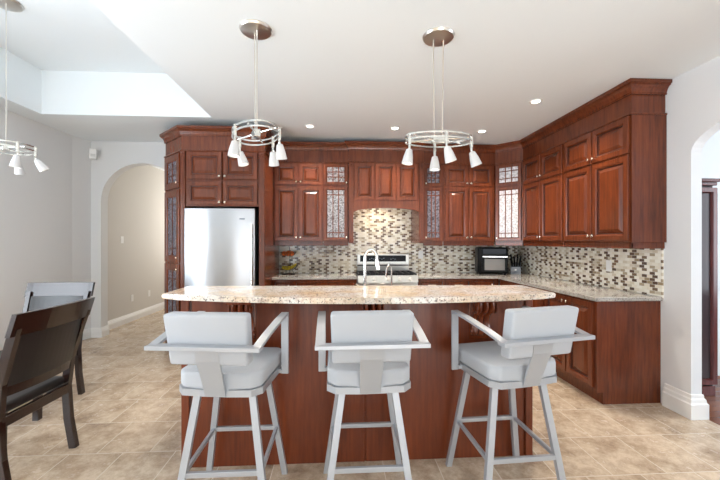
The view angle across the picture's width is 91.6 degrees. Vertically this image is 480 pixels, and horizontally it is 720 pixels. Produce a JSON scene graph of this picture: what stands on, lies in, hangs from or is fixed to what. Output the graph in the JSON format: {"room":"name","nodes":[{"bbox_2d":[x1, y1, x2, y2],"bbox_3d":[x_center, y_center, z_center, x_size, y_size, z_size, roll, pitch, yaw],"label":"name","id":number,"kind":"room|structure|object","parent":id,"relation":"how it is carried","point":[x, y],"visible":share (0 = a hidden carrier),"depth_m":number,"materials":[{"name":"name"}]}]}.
{"room":"kitchen","nodes":[
{"label":"kitchen","id":0,"kind":"room"},
{"bbox_2d":[0,108,90,349],"bbox_3d":[-3.723,-0.025,-0.064,0.220,2.850,10.300,0,0,-3],"label":"wall","id":1,"kind":"structure","parent":0,"point":[45,216],"depth_m":4.34,"materials":[{"name":"white paint"}]},
{"bbox_2d":[89,148,96,159],"bbox_3d":[-3.799,-1.230,4.987,0.090,0.150,0.136,0,0,-33],"label":"detector","id":2,"kind":"object","parent":1,"relation":"attached to","point":[92,152],"visible":1,"depth_m":4.93,"materials":[{"name":"white plastic"}]},
{"bbox_2d":[108,165,164,320],"bbox_3d":[-3.301,-0.025,7.047,1.880,2.850,3.550,0,0,-3],"label":"wall","id":3,"kind":"structure","parent":0,"point":[136,197],"depth_m":6.28,"materials":[{"name":"grey paint"}]},
{"bbox_2d":[82,302,163,339],"bbox_3d":[-3.661,1.330,1.592,0.234,0.140,13.600,0,0,-3],"label":"baseboard","id":4,"kind":"structure","parent":3,"relation":"attached to","point":[122,320],"depth_m":5.75,"materials":[{"name":"white paint"}]},
{"bbox_2d":[91,141,499,327],"bbox_3d":[-0.764,-0.025,5.340,6.750,2.850,0.150,0,0,-3],"label":"wall","id":5,"kind":"structure","parent":0,"point":[114,159],"depth_m":5.10,"materials":[{"name":"white paint"}]},
{"bbox_2d":[274,163,322,245],"bbox_3d":[-0.852,-0.502,5.005,0.665,1.135,0.508,0,0,-3],"label":"upper cabinet","id":6,"kind":"object","parent":5,"relation":"attached to","point":[298,187],"visible":1,"depth_m":4.79,"materials":[{"name":"brown wood"}]},
{"bbox_2d":[323,164,348,245],"bbox_3d":[-0.344,-0.502,5.035,0.350,1.135,0.508,0,0,-3],"label":"upper cabinet","id":7,"kind":"object","parent":5,"relation":"attached to","point":[335,176],"visible":1,"depth_m":4.82,"materials":[{"name":"brown wood"}]},
{"bbox_2d":[348,162,424,242],"bbox_3d":[0.353,-0.520,5.045,1.041,1.100,0.568,0,0,-3],"label":"upper cabinet","id":8,"kind":"object","parent":5,"relation":"attached to","point":[371,185],"visible":1,"depth_m":4.79,"materials":[{"name":"brown wood"}]},
{"bbox_2d":[280,208,517,272],"bbox_3d":[0.625,-0.030,5.340,3.658,1.060,0.010,0,0,-3],"label":"backsplash","id":9,"kind":"structure","parent":5,"relation":"attached to","point":[384,230],"depth_m":5.32,"materials":[{"name":"tile"}]},
{"bbox_2d":[418,251,422,258],"bbox_3d":[0.929,0.210,5.348,0.072,0.116,0.009,0,0,-3],"label":"wall outlet","id":10,"kind":"object","parent":5,"relation":"attached to","point":[420,253],"visible":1,"depth_m":5.34,"materials":[{"name":"white plastic"}]},
{"bbox_2d":[423,165,442,245],"bbox_3d":[1.015,-0.502,5.113,0.285,1.135,0.508,0,0,-3],"label":"upper cabinet","id":11,"kind":"object","parent":5,"relation":"attached to","point":[433,180],"visible":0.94,"depth_m":4.90,"materials":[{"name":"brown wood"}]},
{"bbox_2d":[443,165,493,245],"bbox_3d":[1.526,-0.502,5.142,0.735,1.135,0.508,0,0,-3],"label":"upper cabinet","id":12,"kind":"object","parent":5,"relation":"attached to","point":[468,192],"visible":0.98,"depth_m":4.92,"materials":[{"name":"brown wood"}]},
{"bbox_2d":[0,0,719,170],"bbox_3d":[0.968,-1.701,2.059,10.130,0.698,14.000,0,0,-3],"label":"ceiling","id":13,"kind":"structure","parent":0,"point":[91,70],"depth_m":2.91,"materials":[{"name":"white paint"}]},
{"bbox_2d":[0,0,49,174],"bbox_3d":[-2.890,-1.263,2.868,0.445,1.374,0.399,0,0,19],"label":"pendant light","id":14,"kind":"object","parent":13,"relation":"hanging from","point":[7,5],"visible":1,"depth_m":2.83,"materials":[{"name":"silver metal"}]},
{"bbox_2d":[228,19,286,166],"bbox_3d":[-0.698,-0.979,2.353,0.380,0.892,0.480,0,0,-28],"label":"pendant light","id":15,"kind":"object","parent":13,"relation":"hanging from","point":[254,29],"visible":1,"depth_m":2.32,"materials":[{"name":"silver metal"}]},
{"bbox_2d":[305,124,314,127],"bbox_3d":[-0.618,-1.415,4.322,0.123,0.009,0.123,0,0,-3],"label":"recessed light","id":16,"kind":"object","parent":13,"relation":"in","point":[307,125],"visible":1,"depth_m":4.32,"materials":[{"name":"white paint"}]},
{"bbox_2d":[390,126,399,129],"bbox_3d":[0.431,-1.388,4.312,0.123,0.009,0.123,0,0,-3],"label":"recessed light","id":17,"kind":"object","parent":13,"relation":"in","point":[393,127],"visible":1,"depth_m":4.31,"materials":[{"name":"white paint"}]},
{"bbox_2d":[402,26,481,170],"bbox_3d":[0.558,-0.947,2.376,0.530,0.891,0.308,0,0,11],"label":"pendant light","id":18,"kind":"object","parent":13,"relation":"hanging from","point":[436,36],"visible":1,"depth_m":2.35,"materials":[{"name":"silver metal"}]},
{"bbox_2d":[529,98,542,103],"bbox_3d":[1.709,-1.355,3.400,0.123,0.009,0.123,0,0,-3],"label":"recessed light","id":19,"kind":"object","parent":13,"relation":"in","point":[534,101],"visible":1,"depth_m":3.40,"materials":[{"name":"white paint"}]},
{"bbox_2d":[7,309,719,479],"bbox_3d":[-0.664,1.450,1.965,6.860,0.100,14.000,0,0,-3],"label":"floor","id":20,"kind":"structure","parent":0,"point":[127,416],"depth_m":2.49,"materials":[{"name":"tile"}]},
{"bbox_2d":[0,297,94,479],"bbox_3d":[-2.113,0.897,2.135,0.626,1.014,0.580,0,0,-2],"label":"dining chair","id":21,"kind":"object","parent":20,"relation":"on","point":[40,345],"visible":1,"depth_m":2.07,"materials":[{"name":"brown wood"}]},
{"bbox_2d":[0,282,94,420],"bbox_3d":[-2.775,0.897,3.013,0.580,1.014,0.626,0,0,-4],"label":"dining chair","id":22,"kind":"object","parent":20,"relation":"on","point":[40,295],"visible":0.34,"depth_m":3.24,"materials":[{"name":"brown wood"}]},
{"bbox_2d":[164,152,179,351],"bbox_3d":[-2.334,0.166,4.651,0.355,2.468,1.005,0,0,-3],"label":"display cabinet","id":23,"kind":"object","parent":20,"relation":"on","point":[171,163],"visible":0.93,"depth_m":4.32,"materials":[{"name":"brown wood"}]},
{"bbox_2d":[144,311,288,479],"bbox_3d":[-0.672,0.861,1.796,0.569,1.078,0.636,0,0,-3],"label":"bar stool","id":24,"kind":"object","parent":20,"relation":"on","point":[217,350],"visible":1,"depth_m":1.64,"materials":[{"name":"silver metal"}]},
{"bbox_2d":[163,311,252,365],"bbox_3d":[-0.680,0.442,1.587,0.378,0.240,0.115,0,0,4],"label":"cushion","id":25,"kind":"object","parent":24,"relation":"on","point":[193,338],"depth_m":1.54,"materials":[{"name":"grey fabric"}]},
{"bbox_2d":[181,347,280,389],"bbox_3d":[-0.663,0.661,1.858,0.412,0.078,0.427,0,0,4],"label":"seat cushion","id":26,"kind":"object","parent":24,"relation":"on","point":[265,364],"depth_m":1.68,"materials":[{"name":"grey fabric"}]},
{"bbox_2d":[159,125,278,311],"bbox_3d":[-1.841,0.020,4.652,1.460,2.760,1.060,0,0,-3],"label":"cabinet","id":27,"kind":"object","parent":20,"relation":"on","point":[209,178],"visible":0.65,"depth_m":4.18,"materials":[{"name":"brown wood"}]},
{"bbox_2d":[184,208,258,286],"bbox_3d":[-1.687,0.504,4.515,0.828,1.792,0.831,0,0,-3],"label":"refrigerator","id":28,"kind":"object","parent":20,"relation":"on","point":[221,245],"visible":0.34,"depth_m":4.16,"materials":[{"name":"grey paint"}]},
{"bbox_2d":[272,280,292,285],"bbox_3d":[-1.047,0.958,4.933,0.273,0.885,0.606,0,0,-3],"label":"base cabinet","id":29,"kind":"object","parent":20,"relation":"on","point":[274,282],"visible":0.19,"depth_m":4.66,"materials":[{"name":"brown wood"}]},
{"bbox_2d":[293,279,356,285],"bbox_3d":[-0.482,0.958,4.965,0.854,0.885,0.606,0,0,-3],"label":"base cabinet","id":30,"kind":"object","parent":20,"relation":"on","point":[331,282],"visible":0.12,"depth_m":4.70,"materials":[{"name":"brown wood"}]},
{"bbox_2d":[272,273,356,279],"bbox_3d":[-0.618,0.496,4.962,1.133,0.037,0.598,0,0,-3],"label":"countertop","id":31,"kind":"structure","parent":30,"relation":"on","point":[297,276],"depth_m":4.71,"materials":[{"name":"grey stone"}]},
{"bbox_2d":[279,247,297,274],"bbox_3d":[-1.025,0.266,5.009,0.275,0.423,0.275,0,0,42],"label":"fruit stand","id":32,"kind":"object","parent":31,"relation":"on","point":[280,266],"visible":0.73,"depth_m":4.96,"materials":[{"name":"grey metal"}]},
{"bbox_2d":[181,300,532,467],"bbox_3d":[-0.009,0.873,2.582,2.224,1.054,1.046,0,0,-3],"label":"kitchen island","id":33,"kind":"object","parent":20,"relation":"on","point":[304,404],"visible":0.56,"depth_m":2.22,"materials":[{"name":"brown wood"}]},
{"bbox_2d":[162,285,555,303],"bbox_3d":[-0.005,0.330,2.213,2.368,0.033,0.591,0,0,-3],"label":"island countertop","id":34,"kind":"structure","parent":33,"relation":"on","point":[403,294],"depth_m":2.09,"materials":[{"name":"beige stone"}]},
{"bbox_3d":[-0.020,0.495,2.786,2.240,0.038,0.675,0,0,-3],"label":"island countertop","id":35,"kind":"structure","parent":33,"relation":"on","visible":0},
{"bbox_2d":[356,248,379,285],"bbox_3d":[0.065,0.267,2.869,0.207,0.418,0.056,0,0,-3],"label":"faucet","id":36,"kind":"object","parent":35,"relation":"on","point":[377,265],"visible":0.7,"depth_m":2.86,"materials":[{"name":"silver metal"}]},
{"bbox_2d":[385,265,391,285],"bbox_3d":[0.248,0.335,2.879,0.085,0.282,0.035,0,0,-3],"label":"water tap","id":37,"kind":"object","parent":35,"relation":"on","point":[387,265],"visible":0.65,"depth_m":2.87,"materials":[{"name":"silver metal"}]},
{"bbox_2d":[315,310,430,479],"bbox_3d":[0.037,0.861,1.841,0.525,1.078,0.611,0,0,-3],"label":"bar stool","id":38,"kind":"object","parent":20,"relation":"on","point":[369,352],"visible":1,"depth_m":1.66,"materials":[{"name":"silver metal"}]},
{"bbox_2d":[327,350,409,386],"bbox_3d":[0.033,0.661,1.892,0.417,0.078,0.431,0,0,-3],"label":"seat cushion","id":39,"kind":"object","parent":38,"relation":"on","point":[395,374],"depth_m":1.69,"materials":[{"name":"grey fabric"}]},
{"bbox_2d":[330,310,413,362],"bbox_3d":[0.054,0.442,1.621,0.378,0.240,0.121,0,0,-3],"label":"cushion","id":40,"kind":"object","parent":38,"relation":"on","point":[373,327],"depth_m":1.58,"materials":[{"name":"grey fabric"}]},
{"bbox_2d":[356,253,417,285],"bbox_3d":[0.362,0.772,4.968,0.810,1.175,0.681,0,0,-3],"label":"range","id":41,"kind":"object","parent":20,"relation":"on","point":[399,262],"visible":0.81,"depth_m":5.20,"materials":[{"name":"silver metal"}]},
{"bbox_2d":[418,279,470,284],"bbox_3d":[1.146,0.958,5.059,0.754,0.885,0.606,0,0,-3],"label":"base cabinet","id":42,"kind":"object","parent":20,"relation":"on","point":[420,281],"visible":0.2,"depth_m":4.79,"materials":[{"name":"brown wood"}]},
{"bbox_2d":[415,272,662,301],"bbox_3d":[1.673,0.496,4.170,1.707,0.037,2.443,0,0,-3],"label":"countertop","id":43,"kind":"structure","parent":42,"relation":"on","point":[596,293],"depth_m":3.76,"materials":[{"name":"grey stone"}]},
{"bbox_2d":[475,247,507,274],"bbox_3d":[1.913,0.285,5.104,0.410,0.385,0.370,0,0,11],"label":"countertop oven","id":44,"kind":"object","parent":43,"relation":"on","point":[488,260],"visible":1,"depth_m":4.96,"materials":[{"name":"black plastic"}]},
{"bbox_2d":[510,254,521,273],"bbox_3d":[2.275,0.334,5.110,0.155,0.289,0.138,0,0,27],"label":"knife block","id":45,"kind":"object","parent":43,"relation":"on","point":[515,267],"visible":1,"depth_m":5.07,"materials":[{"name":"grey"}]},
{"bbox_2d":[471,279,498,284],"bbox_3d":[1.716,0.958,5.092,0.383,0.885,0.606,0,0,-3],"label":"base cabinet","id":46,"kind":"object","parent":20,"relation":"on","point":[473,281],"visible":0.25,"depth_m":4.82,"materials":[{"name":"brown wood"}]},
{"bbox_2d":[445,305,594,479],"bbox_3d":[0.826,0.861,1.905,0.582,1.078,0.643,0,0,-6],"label":"bar stool","id":47,"kind":"object","parent":20,"relation":"on","point":[520,358],"visible":1,"depth_m":1.76,"materials":[{"name":"silver metal"}]},
{"bbox_2d":[458,341,555,381],"bbox_3d":[0.802,0.661,1.969,0.412,0.078,0.427,0,0,-15],"label":"seat cushion","id":48,"kind":"object","parent":47,"relation":"on","point":[484,360],"depth_m":1.81,"materials":[{"name":"grey fabric"}]},
{"bbox_2d":[501,305,578,358],"bbox_3d":[0.873,0.442,1.707,0.378,0.240,0.115,0,0,-15],"label":"cushion","id":49,"kind":"object","parent":47,"relation":"on","point":[547,331],"depth_m":1.66,"materials":[{"name":"grey fabric"}]},
{"bbox_2d":[500,279,543,306],"bbox_3d":[2.212,0.958,4.303,0.608,0.885,1.063,0,0,-3],"label":"base cabinet","id":50,"kind":"object","parent":20,"relation":"on","point":[538,302],"visible":0.02,"depth_m":3.95,"materials":[{"name":"brown wood"}]},
{"bbox_2d":[544,290,660,403],"bbox_3d":[2.270,0.958,3.390,0.618,0.885,0.763,0,0,-3],"label":"base cabinet","id":51,"kind":"object","parent":20,"relation":"on","point":[622,364],"visible":0.85,"depth_m":3.02,"materials":[{"name":"brown wood"}]},
{"bbox_2d":[661,56,719,402],"bbox_3d":[2.802,-0.025,0.312,0.090,2.850,10.300,0,0,-3],"label":"wall","id":52,"kind":"structure","parent":0,"point":[692,99],"depth_m":2.81,"materials":[{"name":"white paint"}]},
{"bbox_2d":[494,162,522,245],"bbox_3d":[2.187,-0.502,5.073,0.580,1.135,0.722,0,0,-3],"label":"upper cabinet","id":53,"kind":"object","parent":52,"relation":"attached to","point":[508,178],"visible":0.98,"depth_m":4.83,"materials":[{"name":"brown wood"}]},
{"bbox_2d":[523,145,564,246],"bbox_3d":[2.348,-0.502,4.287,0.358,1.135,0.866,0,0,-3],"label":"upper cabinet","id":54,"kind":"object","parent":52,"relation":"attached to","point":[543,173],"visible":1,"depth_m":4.21,"materials":[{"name":"brown wood"}]},
{"bbox_2d":[518,246,663,298],"bbox_3d":[2.526,0.250,4.220,0.010,0.500,2.445,0,0,-3],"label":"backsplash","id":55,"kind":"structure","parent":52,"relation":"attached to","point":[633,270],"depth_m":3.71,"materials":[{"name":"tile"}]},
{"bbox_2d":[606,260,611,271],"bbox_3d":[2.553,0.255,3.593,0.009,0.116,0.072,0,0,-3],"label":"wall outlet","id":56,"kind":"object","parent":52,"relation":"attached to","point":[608,262],"visible":1,"depth_m":3.58,"materials":[{"name":"white plastic"}]},
{"bbox_2d":[563,115,666,248],"bbox_3d":[2.399,-0.502,3.407,0.358,1.135,0.894,0,0,-3],"label":"upper cabinet","id":57,"kind":"object","parent":52,"relation":"attached to","point":[615,174],"visible":1,"depth_m":3.08,"materials":[{"name":"brown wood"}]},
{"bbox_2d":[277,78,671,165],"bbox_3d":[0.742,-1.207,3.859,3.605,0.282,2.100,0,0,-3],"label":"crown molding","id":58,"kind":"structure","parent":57,"relation":"attached to","point":[633,96],"depth_m":4.68,"materials":[{"name":"brown wood"}]},
{"bbox_2d":[662,383,708,419],"bbox_3d":[2.638,1.305,3.157,0.150,0.190,0.840,0,0,-3],"label":"baseboard","id":59,"kind":"structure","parent":52,"relation":"attached to","point":[690,406],"depth_m":2.79,"materials":[{"name":"white paint"}]},
{"bbox_2d":[702,130,719,375],"bbox_3d":[4.411,-0.025,1.757,3.290,2.850,4.200,0,0,-3],"label":"wall","id":60,"kind":"structure","parent":0,"point":[710,151],"depth_m":3.64,"materials":[{"name":"white paint"}]},
{"bbox_2d":[704,376,719,424],"bbox_3d":[4.346,1.450,1.753,3.120,0.100,4.200,0,0,-3],"label":"floor","id":61,"kind":"structure","parent":0,"point":[713,401],"depth_m":3.00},
{"bbox_2d":[702,178,719,395],"bbox_3d":[2.953,0.420,3.330,0.540,1.960,0.430,0,0,-3],"label":"china cabinet","id":62,"kind":"object","parent":61,"relation":"on","point":[709,194],"visible":0.23,"depth_m":3.16,"materials":[{"name":"brown wood"}]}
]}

